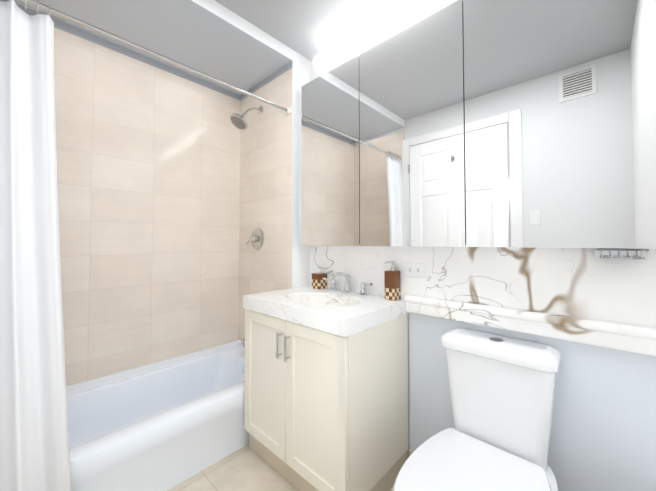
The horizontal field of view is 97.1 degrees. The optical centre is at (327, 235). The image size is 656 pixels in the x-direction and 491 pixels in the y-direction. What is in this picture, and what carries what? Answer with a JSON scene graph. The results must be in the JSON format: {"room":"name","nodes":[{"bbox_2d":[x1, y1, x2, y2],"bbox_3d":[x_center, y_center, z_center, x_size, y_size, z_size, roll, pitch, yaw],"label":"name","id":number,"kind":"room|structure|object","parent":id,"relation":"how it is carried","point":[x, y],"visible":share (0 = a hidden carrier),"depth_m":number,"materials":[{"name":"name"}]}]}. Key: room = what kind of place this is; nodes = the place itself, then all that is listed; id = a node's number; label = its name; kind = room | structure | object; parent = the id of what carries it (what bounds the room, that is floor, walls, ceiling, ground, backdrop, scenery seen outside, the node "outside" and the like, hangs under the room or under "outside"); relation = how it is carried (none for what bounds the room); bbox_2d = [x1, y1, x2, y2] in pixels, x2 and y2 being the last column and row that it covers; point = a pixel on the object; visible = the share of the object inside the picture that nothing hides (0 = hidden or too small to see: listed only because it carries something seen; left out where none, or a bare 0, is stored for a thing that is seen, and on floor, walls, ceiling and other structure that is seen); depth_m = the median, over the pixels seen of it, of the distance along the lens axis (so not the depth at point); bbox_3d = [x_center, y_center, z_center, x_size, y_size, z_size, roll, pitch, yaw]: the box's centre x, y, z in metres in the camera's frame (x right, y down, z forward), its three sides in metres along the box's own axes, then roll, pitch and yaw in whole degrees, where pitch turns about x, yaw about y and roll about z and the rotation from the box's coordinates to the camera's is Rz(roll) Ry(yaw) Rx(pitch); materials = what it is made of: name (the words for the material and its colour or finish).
{"room":"bathroom","nodes":[
{"label":"bathroom","id":0,"kind":"room"},
{"bbox_2d":[0,0,239,385],"bbox_3d":[-1.208,-0.099,1.952,0.120,2.620,1.880,-1,-2,43],"label":"wall","id":1,"kind":"structure","parent":0,"point":[148,162],"depth_m":1.86,"materials":[{"name":"tile"}]},
{"bbox_2d":[15,0,292,94],"bbox_3d":[-1.067,-1.270,1.644,0.790,0.175,1.580,-1,-2,43],"label":"soffit","id":2,"kind":"structure","parent":0,"point":[215,39],"depth_m":1.70,"materials":[{"name":"white paint"}]},
{"bbox_2d":[239,50,310,340],"bbox_3d":[-0.427,-0.090,2.296,0.790,2.620,0.293,-1,-2,43],"label":"wall","id":3,"kind":"structure","parent":0,"point":[279,259],"depth_m":2.08,"materials":[{"name":"tile"}]},
{"bbox_2d":[19,0,290,113],"bbox_3d":[-0.762,-0.853,1.430,0.034,0.034,1.458,-1,-2,43],"label":"curtain rod","id":4,"kind":"object","parent":3,"relation":"attached to","point":[69,18],"visible":1,"depth_m":1.32,"materials":[{"name":"silver metal"}]},
{"bbox_2d":[0,0,70,490],"bbox_3d":[-1.081,0.100,1.003,0.139,1.972,0.325,-1,-2,43],"label":"shower curtain","id":5,"kind":"object","parent":4,"relation":"hanging from","point":[34,446],"visible":1,"depth_m":1.04,"materials":[{"name":"white fabric"}]},
{"bbox_2d":[241,338,244,347],"bbox_3d":[-0.559,0.763,2.098,0.068,0.074,0.145,-1,-2,43],"label":"tub spout","id":6,"kind":"object","parent":3,"relation":"attached to","point":[243,341],"visible":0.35,"depth_m":2.05,"materials":[{"name":"silver metal"}]},
{"bbox_2d":[230,106,262,129],"bbox_3d":[-0.592,-0.871,2.106,0.136,0.219,0.241,-1,-2,43],"label":"shower head","id":7,"kind":"object","parent":3,"relation":"attached to","point":[238,121],"visible":1,"depth_m":2.06},
{"bbox_2d":[246,228,263,249],"bbox_3d":[-0.555,0.026,2.167,0.164,0.164,0.067,-1,-2,43],"label":"shower valve","id":8,"kind":"object","parent":3,"relation":"attached to","point":[256,238],"visible":1,"depth_m":2.15,"materials":[{"name":"silver metal"}]},
{"bbox_2d":[167,444,393,490],"bbox_3d":[-0.318,1.218,1.077,2.568,0.060,1.872,-1,-2,43],"label":"floor","id":9,"kind":"structure","parent":0,"point":[246,468],"depth_m":1.43,"materials":[{"name":"tile"}]},
{"bbox_2d":[66,340,248,490],"bbox_3d":[-0.982,1.016,1.587,0.666,0.372,1.456,-1,-2,43],"label":"bathtub","id":10,"kind":"object","parent":9,"relation":"on","point":[165,424],"visible":0.62,"depth_m":1.56,"materials":[{"name":"white ceramic"}]},
{"bbox_2d":[243,286,408,490],"bbox_3d":[-0.039,0.771,1.556,0.752,0.860,0.542,-1,-2,43],"label":"bathroom vanity","id":11,"kind":"object","parent":9,"relation":"on","point":[326,392],"visible":1,"depth_m":1.33,"materials":[{"name":"white wood"}]},
{"bbox_2d":[312,273,326,288],"bbox_3d":[-0.057,0.300,1.904,0.074,0.098,0.074,-1,-2,43],"label":"cup","id":12,"kind":"object","parent":11,"relation":"on","point":[318,282],"visible":1,"depth_m":1.88,"materials":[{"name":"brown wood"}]},
{"bbox_2d":[323,272,371,295],"bbox_3d":[0.074,0.277,1.682,0.373,0.132,0.190,-1,-2,43],"label":"faucet","id":13,"kind":"object","parent":11,"relation":"on","point":[347,289],"visible":1,"depth_m":1.71,"materials":[{"name":"silver metal"}]},
{"bbox_2d":[384,261,400,300],"bbox_3d":[0.342,0.238,1.539,0.064,0.202,0.064,-1,-2,43],"label":"soap dispenser","id":14,"kind":"object","parent":11,"relation":"on","point":[392,283],"visible":0.96,"depth_m":1.52,"materials":[{"name":"brown wood"}]},
{"bbox_2d":[393,328,560,490],"bbox_3d":[0.483,0.796,0.946,0.410,0.776,0.707,-1,-2,43],"label":"toilet","id":15,"kind":"object","parent":9,"relation":"on","point":[502,394],"visible":0.98,"depth_m":1.04,"materials":[{"name":"white ceramic"}]},
{"bbox_2d":[215,0,404,60],"bbox_3d":[-0.030,-1.328,0.874,1.778,0.100,1.872,-1,-2,43],"label":"ceiling","id":16,"kind":"structure","parent":0,"point":[309,29],"depth_m":1.67,"materials":[{"name":"grey paint"}]},
{"bbox_2d":[311,0,456,456],"bbox_3d":[0.569,-0.112,1.481,1.778,2.620,0.120,-1,-2,43],"label":"wall","id":17,"kind":"structure","parent":0,"point":[315,73],"depth_m":1.65,"materials":[{"name":"white paint"}]},
{"bbox_2d":[297,54,360,245],"bbox_3d":[0.024,-0.468,1.820,0.519,1.066,0.118,-1,-2,43],"label":"mirror","id":18,"kind":"object","parent":17,"relation":"attached to","point":[329,105],"depth_m":1.74,"materials":[{"name":"white mirror"}]},
{"bbox_2d":[312,0,451,71],"bbox_3d":[0.458,-1.151,1.449,1.424,0.092,0.117,-1,-2,43],"label":"sconce","id":19,"kind":"object","parent":17,"relation":"attached to","point":[405,13],"visible":1,"depth_m":1.59,"materials":[{"name":"white plastic"}]},
{"bbox_2d":[361,0,468,246],"bbox_3d":[0.414,-0.477,1.454,0.551,1.066,0.118,-1,-2,43],"label":"mirror","id":20,"kind":"object","parent":17,"relation":"attached to","point":[415,157],"depth_m":1.37,"materials":[{"name":"white mirror"}]},
{"bbox_2d":[310,245,655,326],"bbox_3d":[0.480,0.213,1.466,1.658,0.370,0.012,-1,-2,43],"label":"backsplash","id":21,"kind":"structure","parent":17,"relation":"attached to","point":[581,282],"depth_m":1.19,"materials":[{"name":"stone"}]},
{"bbox_2d":[404,262,424,277],"bbox_3d":[0.443,0.179,1.487,0.116,0.072,0.008,-1,-2,43],"label":"electrical outlet plate","id":22,"kind":"object","parent":21,"relation":"attached to","point":[414,269],"visible":1,"depth_m":1.48,"materials":[{"name":"white plastic"}]},
{"bbox_2d":[405,295,655,356],"bbox_3d":[0.736,0.345,1.183,0.902,0.088,0.044,-1,-2,43],"label":"ledge","id":23,"kind":"object","parent":21,"relation":"attached to","point":[634,338],"depth_m":1.09,"materials":[{"name":"stone"}]},
{"bbox_2d":[595,249,649,259],"bbox_3d":[0.920,0.059,0.913,0.113,0.033,0.197,-1,-2,43],"label":"basket","id":24,"kind":"object","parent":21,"relation":"attached to","point":[632,254],"visible":1,"depth_m":0.88,"materials":[{"name":"silver metal"}]},
{"bbox_2d":[409,313,655,490],"bbox_3d":[0.755,0.791,1.193,0.906,0.800,0.012,-1,-2,43],"label":"wall","id":25,"kind":"structure","parent":17,"relation":"attached to","point":[603,433],"depth_m":1.04,"materials":[{"name":"white paint"}]},
{"bbox_2d":[465,0,655,248],"bbox_3d":[0.826,-0.488,1.068,0.578,1.066,0.118,-1,-2,43],"label":"mirror","id":26,"kind":"object","parent":17,"relation":"attached to","point":[499,123],"depth_m":1.00,"materials":[{"name":"white mirror"}]}
]}

